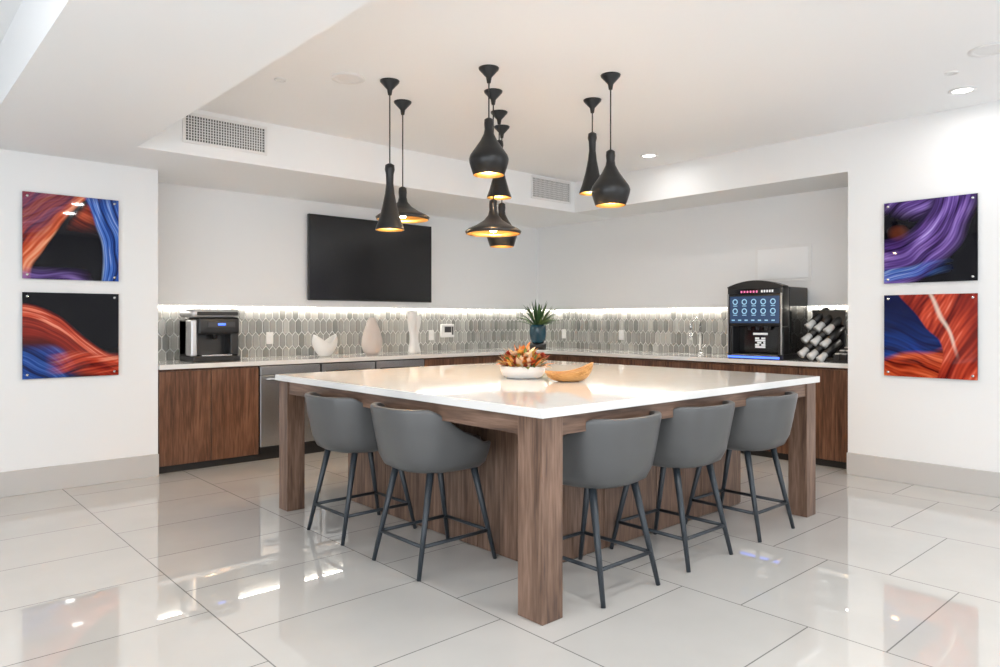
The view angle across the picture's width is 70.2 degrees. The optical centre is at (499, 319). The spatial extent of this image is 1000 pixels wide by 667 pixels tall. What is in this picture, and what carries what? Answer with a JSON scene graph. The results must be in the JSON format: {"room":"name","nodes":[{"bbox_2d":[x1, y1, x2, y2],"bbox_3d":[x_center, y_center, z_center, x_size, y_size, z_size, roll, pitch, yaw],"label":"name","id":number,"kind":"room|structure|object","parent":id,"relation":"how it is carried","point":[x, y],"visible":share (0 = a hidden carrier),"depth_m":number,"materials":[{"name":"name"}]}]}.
{"room":"common room","nodes":[
{"label":"common room","id":0,"kind":"room"},
{"bbox_2d":[0,149,157,471],"bbox_3d":[-4.865,0.022,4.525,4.825,2.515,0.765,0,0,-42],"label":"wall","id":1,"kind":"structure","parent":0,"point":[45,422],"depth_m":5.50,"materials":[{"name":"white paint"}]},
{"bbox_2d":[22,191,118,281],"bbox_3d":[-3.266,-0.625,5.428,0.640,0.640,0.031,0,0,-42],"label":"art print","id":2,"kind":"object","parent":1,"relation":"attached to","point":[64,237],"visible":1,"depth_m":5.40,"materials":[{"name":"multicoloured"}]},
{"bbox_2d":[22,292,118,378],"bbox_3d":[-3.266,0.115,5.428,0.640,0.640,0.031,0,0,-42],"label":"art print","id":3,"kind":"object","parent":1,"relation":"attached to","point":[64,334],"visible":1,"depth_m":5.41,"materials":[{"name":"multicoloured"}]},
{"bbox_2d":[0,454,158,497],"bbox_3d":[-4.601,1.190,4.234,4.828,0.180,0.020,0,0,-42],"label":"baseboard","id":4,"kind":"structure","parent":1,"relation":"attached to","point":[34,480],"depth_m":5.44,"materials":[{"name":"grey paint"}]},
{"bbox_2d":[158,183,536,308],"bbox_3d":[-1.362,-0.688,7.958,4.975,1.095,0.050,0,0,-42],"label":"wall","id":5,"kind":"structure","parent":0,"point":[215,246],"depth_m":7.10,"materials":[{"name":"white paint"}]},
{"bbox_2d":[158,304,534,309],"bbox_3d":[-1.343,-0.140,7.936,4.975,0.016,0.008,0,0,-42],"label":"trim","id":6,"kind":"structure","parent":5,"relation":"attached to","point":[158,304],"depth_m":7.54,"materials":[{"name":"white"}]},
{"bbox_2d":[307,213,430,302],"bbox_3d":[-1.402,-0.650,7.842,1.560,0.890,0.068,0,0,-42],"label":"television","id":7,"kind":"object","parent":5,"relation":"attached to","point":[348,259],"visible":1,"depth_m":7.74,"materials":[{"name":"black plastic"}]},
{"bbox_2d":[0,451,999,666],"bbox_3d":[0.148,1.330,2.825,10.000,0.100,10.000,0,0,-42],"label":"floor","id":8,"kind":"structure","parent":0,"point":[200,567],"depth_m":3.44,"materials":[{"name":"tile"}]},
{"bbox_2d":[304,392,416,545],"bbox_3d":[-0.871,0.861,4.329,0.593,0.840,0.572,0,0,-42],"label":"bar stool","id":9,"kind":"object","parent":8,"relation":"on","point":[342,425],"visible":0.76,"depth_m":4.09,"materials":[{"name":"grey leather"}]},
{"bbox_2d":[370,402,496,580],"bbox_3d":[-0.376,0.861,3.779,0.593,0.840,0.572,0,0,-42],"label":"bar stool","id":10,"kind":"object","parent":8,"relation":"on","point":[414,441],"visible":1,"depth_m":3.56,"materials":[{"name":"grey leather"}]},
{"bbox_2d":[158,353,847,473],"bbox_3d":[0.108,0.847,6.358,5.010,0.864,4.375,0,0,-42],"label":"base cabinet","id":11,"kind":"object","parent":8,"relation":"on","point":[208,417],"visible":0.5,"depth_m":6.18,"materials":[{"name":"brown wood"}]},
{"bbox_2d":[258,363,319,453],"bbox_3d":[-2.123,0.816,6.819,0.593,0.795,0.624,0,0,-42],"label":"dishwasher","id":12,"kind":"object","parent":11,"relation":"in","point":[268,387],"visible":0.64,"depth_m":6.50,"materials":[{"name":"grey metal"}]},
{"bbox_2d":[319,361,374,371],"bbox_3d":[-1.669,0.816,7.228,0.593,0.795,0.624,0,0,-42],"label":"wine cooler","id":13,"kind":"object","parent":11,"relation":"in","point":[353,365],"visible":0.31,"depth_m":7.02,"materials":[{"name":"grey metal"}]},
{"bbox_2d":[373,359,423,368],"bbox_3d":[-1.214,0.816,7.637,0.598,0.795,0.624,0,0,-42],"label":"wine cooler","id":14,"kind":"object","parent":11,"relation":"in","point":[398,363],"visible":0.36,"depth_m":7.42,"materials":[{"name":"grey metal"}]},
{"bbox_2d":[158,348,847,369],"bbox_3d":[0.109,0.390,6.359,5.013,0.040,4.380,0,0,-42],"label":"countertop","id":15,"kind":"structure","parent":11,"relation":"on","point":[256,361],"depth_m":7.21,"materials":[{"name":"white stone"}]},
{"bbox_2d":[179,309,239,361],"bbox_3d":[-2.626,0.137,6.442,0.429,0.463,0.370,0,0,-42],"label":"coffee machine","id":16,"kind":"object","parent":15,"relation":"on","point":[210,335],"visible":1,"depth_m":6.35,"materials":[{"name":"black plastic"}]},
{"bbox_2d":[197,353,231,356],"bbox_3d":[-2.559,0.313,6.368,0.264,0.014,0.170,0,0,-42],"label":"drip tray","id":17,"kind":"object","parent":16,"relation":"on","point":[198,354],"depth_m":6.32,"materials":[{"name":"silver metal"}]},
{"bbox_2d":[312,334,337,356],"bbox_3d":[-1.769,0.257,7.181,0.265,0.225,0.208,0,0,-42],"label":"bowl","id":18,"kind":"object","parent":15,"relation":"on","point":[323,348],"visible":1,"depth_m":7.10,"materials":[{"name":"white ceramic"}]},
{"bbox_2d":[361,318,382,354],"bbox_3d":[-1.366,0.172,7.584,0.224,0.395,0.224,0,0,-42],"label":"vase","id":19,"kind":"object","parent":15,"relation":"on","point":[371,343],"visible":1,"depth_m":7.51,"materials":[{"name":"beige ceramic"}]},
{"bbox_2d":[407,311,420,352],"bbox_3d":[-0.961,0.134,7.968,0.095,0.471,0.195,0,0,27],"label":"sculptural vase","id":20,"kind":"object","parent":15,"relation":"on","point":[414,321],"visible":1,"depth_m":7.91,"materials":[{"name":"white ceramic"}]},
{"bbox_2d":[512,299,558,348],"bbox_3d":[0.493,0.048,9.087,0.657,0.642,0.624,0,0,28],"label":"potted plant","id":21,"kind":"object","parent":15,"relation":"on","point":[537,331],"visible":0.97,"depth_m":9.00,"materials":[{"name":"green plant"}]},
{"bbox_2d":[689,317,705,354],"bbox_3d":[2.100,0.167,7.553,0.227,0.404,0.101,0,0,-42],"label":"kitchen faucet","id":22,"kind":"object","parent":15,"relation":"on","point":[700,352],"visible":1,"depth_m":7.61,"materials":[{"name":"silver metal"}]},
{"bbox_2d":[727,280,807,359],"bbox_3d":[2.570,-0.002,6.849,0.534,0.742,0.556,0,0,-42],"label":"beverage dispenser","id":23,"kind":"object","parent":15,"relation":"on","point":[766,320],"visible":1,"depth_m":6.69,"materials":[{"name":"black plastic"}]},
{"bbox_2d":[728,355,778,358],"bbox_3d":[2.373,0.349,6.672,0.004,0.018,0.515,0,0,-42],"label":"light","id":24,"kind":"object","parent":23,"relation":"attached to","point":[729,356],"depth_m":6.67,"materials":[{"name":"blue"}]},
{"bbox_2d":[729,354,779,359],"bbox_3d":[2.431,0.351,6.723,0.150,0.036,0.494,0,0,-42],"label":"drip tray","id":25,"kind":"object","parent":23,"relation":"on","point":[737,356],"depth_m":6.65,"materials":[{"name":"blue plastic"}]},
{"bbox_2d":[797,307,847,361],"bbox_3d":[2.950,0.132,6.488,0.399,0.505,0.324,0,0,-42],"label":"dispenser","id":26,"kind":"object","parent":15,"relation":"on","point":[827,327],"visible":0.94,"depth_m":6.45,"materials":[{"name":"black plastic"}]},
{"bbox_2d":[832,347,847,362],"bbox_3d":[3.066,0.304,6.219,0.320,0.130,0.180,0,0,-42],"label":"condiment caddy","id":27,"kind":"object","parent":15,"relation":"on","point":[841,356],"visible":0.44,"depth_m":6.15,"materials":[{"name":"black plastic"}]},
{"bbox_2d":[832,360,847,362],"bbox_3d":[3.066,0.359,6.219,0.320,0.020,0.180,0,0,-42],"label":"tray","id":28,"kind":"object","parent":27,"relation":"on","point":[835,361],"depth_m":6.13,"materials":[{"name":"black plastic"}]},
{"bbox_2d":[275,360,819,625],"bbox_3d":[0.288,0.825,4.761,2.600,0.909,2.550,0,0,-42],"label":"table","id":29,"kind":"object","parent":8,"relation":"on","point":[530,510],"visible":0.82,"depth_m":4.01,"materials":[{"name":"brown wood"}]},
{"bbox_2d":[500,365,545,378],"bbox_3d":[0.146,0.330,4.545,0.292,0.078,0.292,0,0,-42],"label":"bowl","id":30,"kind":"object","parent":29,"relation":"on","point":[509,371],"depth_m":4.43,"materials":[{"name":"white ceramic"}]},
{"bbox_2d":[496,342,552,378],"bbox_3d":[0.163,0.254,4.529,0.368,0.229,0.372,0,0,8],"label":"flower arrangement","id":31,"kind":"object","parent":29,"relation":"on","point":[523,363],"visible":1,"depth_m":4.45,"materials":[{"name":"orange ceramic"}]},
{"bbox_2d":[545,362,592,381],"bbox_3d":[0.415,0.311,4.276,0.290,0.116,0.190,0,0,6],"label":"wooden bowl","id":32,"kind":"object","parent":29,"relation":"on","point":[579,374],"visible":1,"depth_m":4.21,"materials":[{"name":"brown wood"}]},
{"bbox_2d":[563,411,661,607],"bbox_3d":[0.469,0.861,3.455,0.572,0.840,0.593,0,0,-42],"label":"bar stool","id":33,"kind":"object","parent":8,"relation":"on","point":[611,453],"visible":0.74,"depth_m":3.22,"materials":[{"name":"grey leather"}]},
{"bbox_2d":[610,400,734,571],"bbox_3d":[0.967,0.861,3.903,0.572,0.840,0.593,0,0,-42],"label":"bar stool","id":34,"kind":"object","parent":8,"relation":"on","point":[694,437],"visible":0.7,"depth_m":3.67,"materials":[{"name":"grey leather"}]},
{"bbox_2d":[685,391,797,541],"bbox_3d":[1.505,0.861,4.388,0.572,0.840,0.593,0,0,-42],"label":"bar stool","id":35,"kind":"object","parent":8,"relation":"on","point":[765,423],"visible":0.77,"depth_m":4.15,"materials":[{"name":"grey leather"}]},
{"bbox_2d":[0,0,999,181],"bbox_3d":[0.148,-1.635,2.825,10.000,0.100,10.000,0,0,-42],"label":"ceiling","id":36,"kind":"structure","parent":0,"point":[698,78],"depth_m":4.55,"materials":[{"name":"white paint"}]},
{"bbox_2d":[0,0,370,146],"bbox_3d":[-0.067,-1.410,1.621,0.870,0.350,8.500,0,0,-42],"label":"ceiling beam","id":37,"kind":"structure","parent":36,"relation":"attached to","point":[123,72],"depth_m":3.38,"materials":[{"name":"white paint"}]},
{"bbox_2d":[274,77,286,82],"bbox_3d":[-1.447,-1.580,4.685,0.080,0.010,0.080,0,0,-42],"label":"sprinkler cover","id":38,"kind":"object","parent":36,"relation":"attached to","point":[278,79],"visible":1,"depth_m":4.68,"materials":[{"name":"white metal"}]},
{"bbox_2d":[0,109,611,228],"bbox_3d":[-2.696,-1.410,5.983,10.000,0.350,1.500,0,0,-42],"label":"ceiling soffit","id":39,"kind":"structure","parent":36,"relation":"attached to","point":[299,164],"depth_m":6.30,"materials":[{"name":"white paint"}]},
{"bbox_2d":[182,113,266,155],"bbox_3d":[-2.112,-1.435,5.491,0.650,0.230,0.012,0,0,-42],"label":"ceiling vent","id":40,"kind":"object","parent":39,"relation":"in","point":[199,129],"visible":0.91,"depth_m":5.48,"materials":[{"name":"white metal"}]},
{"bbox_2d":[331,72,364,84],"bbox_3d":[-0.995,-1.580,4.662,0.220,0.010,0.220,0,0,-42],"label":"ceiling speaker","id":41,"kind":"object","parent":36,"relation":"in","point":[350,78],"depth_m":4.66},
{"bbox_2d":[375,78,403,231],"bbox_3d":[-0.730,-1.090,4.712,0.190,0.988,0.190,0,0,-42],"label":"pendant lamp","id":42,"kind":"object","parent":36,"relation":"hanging from","point":[389,220],"visible":1,"depth_m":4.68,"materials":[{"name":"black metal"}]},
{"bbox_2d":[376,99,429,222],"bbox_3d":[-0.707,-1.155,5.163,0.390,0.857,0.390,0,0,-42],"label":"pendant lamp","id":43,"kind":"object","parent":36,"relation":"hanging from","point":[408,214],"visible":0.87,"depth_m":5.13,"materials":[{"name":"black metal"}]},
{"bbox_2d":[469,64,508,177],"bbox_3d":[-0.070,-1.247,4.472,0.252,0.674,0.252,0,0,-42],"label":"pendant lamp","id":44,"kind":"object","parent":36,"relation":"hanging from","point":[488,159],"visible":1,"depth_m":4.41,"materials":[{"name":"black metal"}]},
{"bbox_2d":[465,88,520,236],"bbox_3d":[-0.046,-1.089,4.924,0.390,0.989,0.390,0,0,-42],"label":"pendant lamp","id":45,"kind":"object","parent":36,"relation":"hanging from","point":[493,225],"visible":1,"depth_m":4.89,"materials":[{"name":"black metal"}]},
{"bbox_2d":[487,110,511,199],"bbox_3d":[-0.006,-1.257,5.417,0.190,0.654,0.190,0,0,-42],"label":"pendant lamp","id":46,"kind":"object","parent":36,"relation":"hanging from","point":[501,190],"visible":0.61,"depth_m":5.37,"materials":[{"name":"black metal"}]},
{"bbox_2d":[487,125,516,247],"bbox_3d":[0.015,-1.092,5.827,0.252,0.984,0.252,0,0,-42],"label":"pendant lamp","id":47,"kind":"object","parent":36,"relation":"hanging from","point":[494,242],"visible":0.67,"depth_m":5.78,"materials":[{"name":"black metal"}]},
{"bbox_2d":[531,175,570,203],"bbox_3d":[0.571,-1.445,7.907,0.630,0.250,0.012,0,0,-42],"label":"ceiling vent","id":48,"kind":"object","parent":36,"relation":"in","point":[542,188],"visible":1,"depth_m":7.90,"materials":[{"name":"white metal"}]},
{"bbox_2d":[579,97,600,195],"bbox_3d":[0.665,-1.247,5.120,0.190,0.674,0.190,0,0,-42],"label":"pendant lamp","id":49,"kind":"object","parent":36,"relation":"hanging from","point":[592,174],"visible":0.8,"depth_m":5.09,"materials":[{"name":"black metal"}]},
{"bbox_2d":[591,72,629,207],"bbox_3d":[0.716,-1.162,4.600,0.252,0.844,0.252,0,0,-42],"label":"pendant lamp","id":50,"kind":"object","parent":36,"relation":"hanging from","point":[610,190],"visible":1,"depth_m":4.54,"materials":[{"name":"black metal"}]},
{"bbox_2d":[640,153,657,157],"bbox_3d":[1.435,-1.580,6.850,0.170,0.010,0.170,0,0,-42],"label":"recessed light","id":51,"kind":"object","parent":36,"relation":"in","point":[649,155],"visible":1,"depth_m":6.84,"materials":[{"name":"white"}]},
{"bbox_2d":[575,130,847,217],"bbox_3d":[2.208,-1.410,7.344,0.890,0.350,3.040,0,0,-42],"label":"ceiling soffit","id":52,"kind":"structure","parent":36,"relation":"attached to","point":[819,162],"depth_m":6.77,"materials":[{"name":"white paint"}]},
{"bbox_2d":[944,70,958,75],"bbox_3d":[2.894,-1.580,4.557,0.080,0.010,0.080,0,0,-42],"label":"sprinkler cover","id":53,"kind":"object","parent":36,"relation":"attached to","point":[948,73],"visible":1,"depth_m":4.55,"materials":[{"name":"white metal"}]},
{"bbox_2d":[948,86,976,94],"bbox_3d":[3.188,-1.580,4.903,0.170,0.010,0.170,0,0,-42],"label":"recessed light","id":54,"kind":"object","parent":36,"relation":"in","point":[960,90],"visible":1,"depth_m":4.90,"materials":[{"name":"white"}]},
{"bbox_2d":[968,42,999,56],"bbox_3d":[2.870,-1.580,4.165,0.220,0.010,0.220,0,0,-42],"label":"ceiling speaker","id":55,"kind":"object","parent":36,"relation":"in","point":[980,51],"depth_m":4.17},
{"bbox_2d":[537,187,847,308],"bbox_3d":[1.957,-0.688,8.026,0.050,1.095,4.390,0,0,-42],"label":"wall","id":56,"kind":"structure","parent":0,"point":[688,257],"depth_m":7.86,"materials":[{"name":"white paint"}]},
{"bbox_2d":[537,304,847,309],"bbox_3d":[1.955,-0.140,7.985,0.008,0.016,4.332,0,0,-42],"label":"trim","id":57,"kind":"structure","parent":56,"relation":"attached to","point":[817,304],"depth_m":8.06,"materials":[{"name":"white"}]},
{"bbox_2d":[755,243,811,281],"bbox_3d":[2.798,-0.560,7.041,0.018,0.360,0.580,0,0,-42],"label":"access panel","id":58,"kind":"object","parent":56,"relation":"attached to","point":[782,263],"visible":0.92,"depth_m":7.02,"materials":[{"name":"white paint"}]},
{"bbox_2d":[848,100,999,472],"bbox_3d":[5.052,-0.152,4.186,0.890,2.865,5.460,0,0,-42],"label":"wall","id":59,"kind":"structure","parent":0,"point":[949,422],"depth_m":5.51,"materials":[{"name":"white paint"}]},
{"bbox_2d":[847,452,999,497],"bbox_3d":[4.713,1.190,3.882,0.020,0.180,5.463,0,0,-42],"label":"baseboard","id":60,"kind":"structure","parent":59,"relation":"attached to","point":[973,481],"depth_m":5.46,"materials":[{"name":"grey paint"}]},
{"bbox_2d":[884,193,977,283],"bbox_3d":[3.291,-0.610,5.453,0.031,0.640,0.640,0,0,-42],"label":"art print","id":61,"kind":"object","parent":59,"relation":"attached to","point":[932,239],"visible":1,"depth_m":5.43,"materials":[{"name":"purple"}]},
{"bbox_2d":[884,293,977,379],"bbox_3d":[3.291,0.123,5.453,0.031,0.640,0.640,0,0,-42],"label":"art print","id":62,"kind":"object","parent":59,"relation":"attached to","point":[926,335],"visible":1,"depth_m":5.44,"materials":[{"name":"red"}]},
{"bbox_3d":[-1.355,0.022,8.099,5.175,2.515,0.150,0,0,-42],"label":"wall","id":63,"kind":"structure","parent":0,"visible":0},
{"bbox_2d":[158,305,534,360],"bbox_3d":[-1.358,0.115,7.986,5.020,0.510,0.013,0,0,-42],"label":"backsplash","id":64,"kind":"structure","parent":63,"relation":"attached to","point":[293,329],"depth_m":7.72,"materials":[{"name":"grey tile"}]},
{"bbox_2d":[266,332,272,343],"bbox_3d":[-2.304,0.180,7.117,0.075,0.120,0.010,0,0,-42],"label":"wall outlet","id":65,"kind":"object","parent":64,"relation":"attached to","point":[269,335],"visible":1,"depth_m":7.11,"materials":[{"name":"white plastic"}]},
{"bbox_2d":[429,330,433,339],"bbox_3d":[-0.818,0.180,8.456,0.075,0.120,0.010,0,0,-42],"label":"wall outlet","id":66,"kind":"object","parent":64,"relation":"attached to","point":[431,332],"visible":1,"depth_m":8.45,"materials":[{"name":"white plastic"}]},
{"bbox_2d":[440,324,453,337],"bbox_3d":[-0.640,0.130,8.601,0.200,0.160,0.030,0,0,-42],"label":"case","id":67,"kind":"object","parent":64,"relation":"attached to","point":[443,333],"visible":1,"depth_m":8.57,"materials":[{"name":"white plastic"}]},
{"bbox_2d":[445,327,450,331],"bbox_3d":[-0.629,0.115,8.589,0.100,0.070,0.002,0,0,-42],"label":"lcd screen","id":68,"kind":"object","parent":67,"relation":"attached to","point":[447,329],"visible":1,"depth_m":8.59,"materials":[{"name":"grey plastic"}]},
{"bbox_3d":[2.031,0.022,8.093,0.150,2.515,4.390,0,0,-42],"label":"wall","id":69,"kind":"structure","parent":0,"visible":0},
{"bbox_2d":[537,306,847,354],"bbox_3d":[1.973,0.115,8.037,0.013,0.510,4.385,0,0,-42],"label":"backsplash","id":70,"kind":"structure","parent":69,"relation":"attached to","point":[662,329],"depth_m":8.34,"materials":[{"name":"grey tile"}]},
{"bbox_2d":[562,329,565,337],"bbox_3d":[0.834,0.180,9.282,0.010,0.120,0.075,0,0,-42],"label":"wall outlet","id":71,"kind":"object","parent":70,"relation":"attached to","point":[563,330],"visible":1,"depth_m":9.28,"materials":[{"name":"white plastic"}]},
{"bbox_2d":[619,330,623,339],"bbox_3d":[1.463,0.180,8.584,0.010,0.120,0.075,0,0,-42],"label":"wall outlet","id":72,"kind":"object","parent":70,"relation":"attached to","point":[621,332],"visible":1,"depth_m":8.58,"materials":[{"name":"white plastic"}]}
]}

